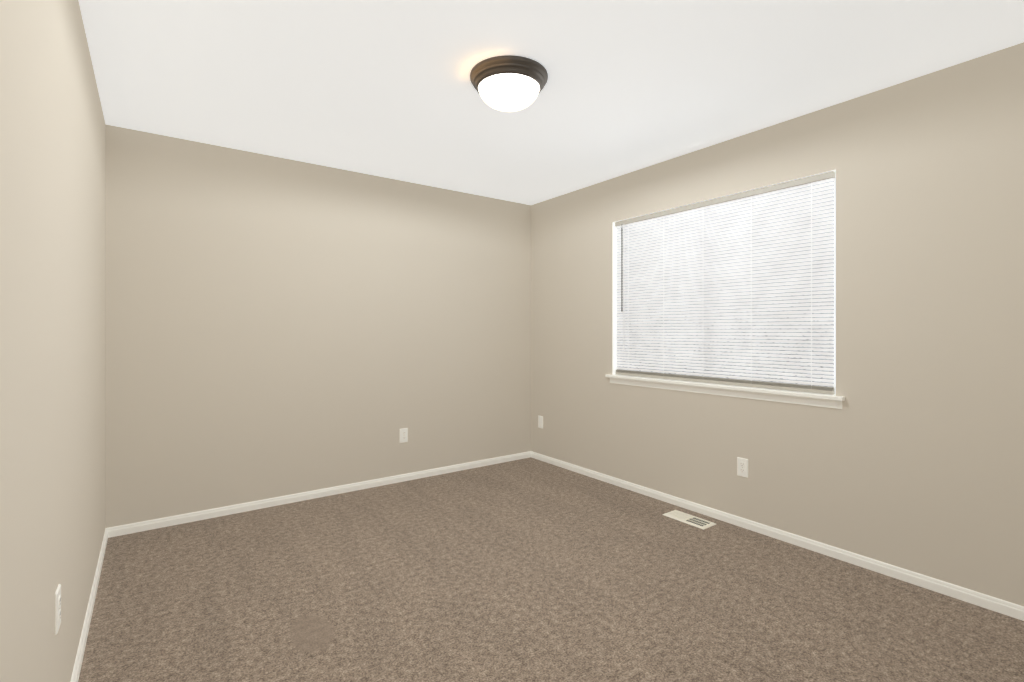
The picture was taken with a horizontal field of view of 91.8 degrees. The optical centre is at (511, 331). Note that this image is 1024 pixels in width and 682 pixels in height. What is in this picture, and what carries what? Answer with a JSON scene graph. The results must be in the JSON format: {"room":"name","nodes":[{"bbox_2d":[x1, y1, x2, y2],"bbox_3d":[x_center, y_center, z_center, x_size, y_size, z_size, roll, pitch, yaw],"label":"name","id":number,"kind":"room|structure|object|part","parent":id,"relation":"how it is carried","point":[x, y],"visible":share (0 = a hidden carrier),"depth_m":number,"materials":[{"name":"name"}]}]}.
{"room":"empty bedroom","nodes":[
{"label":"empty bedroom","id":0,"kind":"room"},
{"bbox_2d":[0,0,105,681],"bbox_3d":[-1.307,0.000,1.292,0.160,2.440,3.928,0,0,-36],"label":"wall","id":1,"kind":"structure","parent":0,"point":[52,325],"depth_m":1.31,"materials":[{"name":"beige paint"}]},
{"bbox_2d":[55,584,60,634],"bbox_3d":[-1.290,0.790,1.411,0.007,0.116,0.071,0,0,-36],"label":"electrical outlet","id":2,"kind":"object","parent":1,"relation":"attached to","point":[57,608],"visible":0.96,"depth_m":1.40,"materials":[{"name":"white plastic"}]},
{"bbox_2d":[70,528,107,681],"bbox_3d":[-1.238,1.192,1.343,0.012,0.057,3.928,0,0,-36],"label":"baseboard","id":3,"kind":"structure","parent":1,"relation":"attached to","point":[80,652],"depth_m":2.05,"materials":[{"name":"white paint"}]},
{"bbox_2d":[106,125,530,527],"bbox_3d":[-1.154,0.000,3.932,3.516,2.440,0.160,0,0,-36],"label":"wall","id":4,"kind":"structure","parent":0,"point":[277,326],"depth_m":3.53,"materials":[{"name":"beige paint"}]},
{"bbox_2d":[106,451,530,537],"bbox_3d":[-1.104,1.192,3.863,3.196,0.057,0.012,0,0,-36],"label":"baseboard","id":5,"kind":"structure","parent":4,"relation":"attached to","point":[120,530],"depth_m":3.53,"materials":[{"name":"white paint"}]},
{"bbox_2d":[400,428,407,442],"bbox_3d":[-0.879,0.849,4.029,0.071,0.116,0.007,0,0,-36],"label":"electrical outlet","id":6,"kind":"object","parent":4,"relation":"attached to","point":[403,435],"visible":1,"depth_m":4.03,"materials":[{"name":"white plastic"}]},
{"bbox_2d":[78,457,1023,681],"bbox_3d":[0.049,1.270,2.280,3.516,0.100,4.248,0,0,-36],"label":"floor","id":7,"kind":"structure","parent":0,"point":[530,569],"depth_m":2.24,"materials":[{"name":"brown carpet"}]},
{"bbox_2d":[662,510,715,529],"bbox_3d":[1.144,1.216,3.210,0.142,0.008,0.305,0,0,-36],"label":"floor vent","id":8,"kind":"object","parent":7,"relation":"in","point":[692,520],"visible":1,"depth_m":3.19,"materials":[{"name":"beige metal"}]},
{"bbox_2d":[78,0,1023,204],"bbox_3d":[0.049,-1.270,2.280,3.516,0.100,4.248,0,0,-36],"label":"ceiling","id":9,"kind":"structure","parent":0,"point":[384,88],"depth_m":2.33,"materials":[{"name":"white paint"}]},
{"bbox_2d":[470,55,547,111],"bbox_3d":[-0.015,-1.145,2.379,0.374,0.149,0.374,0,0,-36],"label":"ceiling light","id":10,"kind":"object","parent":9,"relation":"attached to","point":[508,83],"visible":1,"depth_m":2.27,"materials":[{"name":"white glass"}]},
{"bbox_2d":[531,42,1023,605],"bbox_3d":[1.405,0.000,3.268,0.160,2.440,3.928,0,0,-36],"label":"wall","id":11,"kind":"structure","parent":0,"point":[909,456],"depth_m":2.53,"materials":[{"name":"beige paint"}]},
{"bbox_2d":[538,415,542,428],"bbox_3d":[0.269,0.860,4.687,0.007,0.116,0.071,0,0,-36],"label":"electrical outlet","id":12,"kind":"object","parent":11,"relation":"attached to","point":[540,421],"visible":1,"depth_m":4.68,"materials":[{"name":"white plastic"}]},
{"bbox_2d":[605,374,844,400],"bbox_3d":[1.282,0.359,3.321,0.096,0.022,1.687,0,0,-36],"label":"window sill","id":13,"kind":"structure","parent":11,"relation":"attached to","point":[766,390],"depth_m":3.09,"materials":[{"name":"white paint"}]},
{"bbox_2d":[610,171,841,408],"bbox_3d":[1.329,-0.227,3.355,0.178,1.285,1.659,0,0,-36],"label":"window","id":14,"kind":"structure","parent":11,"relation":"in","point":[738,289],"depth_m":3.15,"materials":[{"name":"white plastic"}]},
{"bbox_3d":[0.876,-0.347,3.882,0.012,0.982,0.011,0,0,-36],"label":"blind pull cord","id":15,"kind":"part","parent":14,"relation":"part of","materials":[{"name":"white plastic"}]},
{"bbox_2d":[737,457,747,477],"bbox_3d":[1.434,0.849,3.086,0.007,0.116,0.071,0,0,-36],"label":"electrical outlet","id":16,"kind":"object","parent":11,"relation":"attached to","point":[742,467],"visible":1,"depth_m":3.08,"materials":[{"name":"white plastic"}]},
{"bbox_2d":[531,451,1023,620],"bbox_3d":[1.336,1.192,3.217,0.012,0.057,3.928,0,0,-36],"label":"baseboard","id":17,"kind":"structure","parent":11,"relation":"attached to","point":[1007,608],"depth_m":2.71,"materials":[{"name":"white paint"}]}
]}

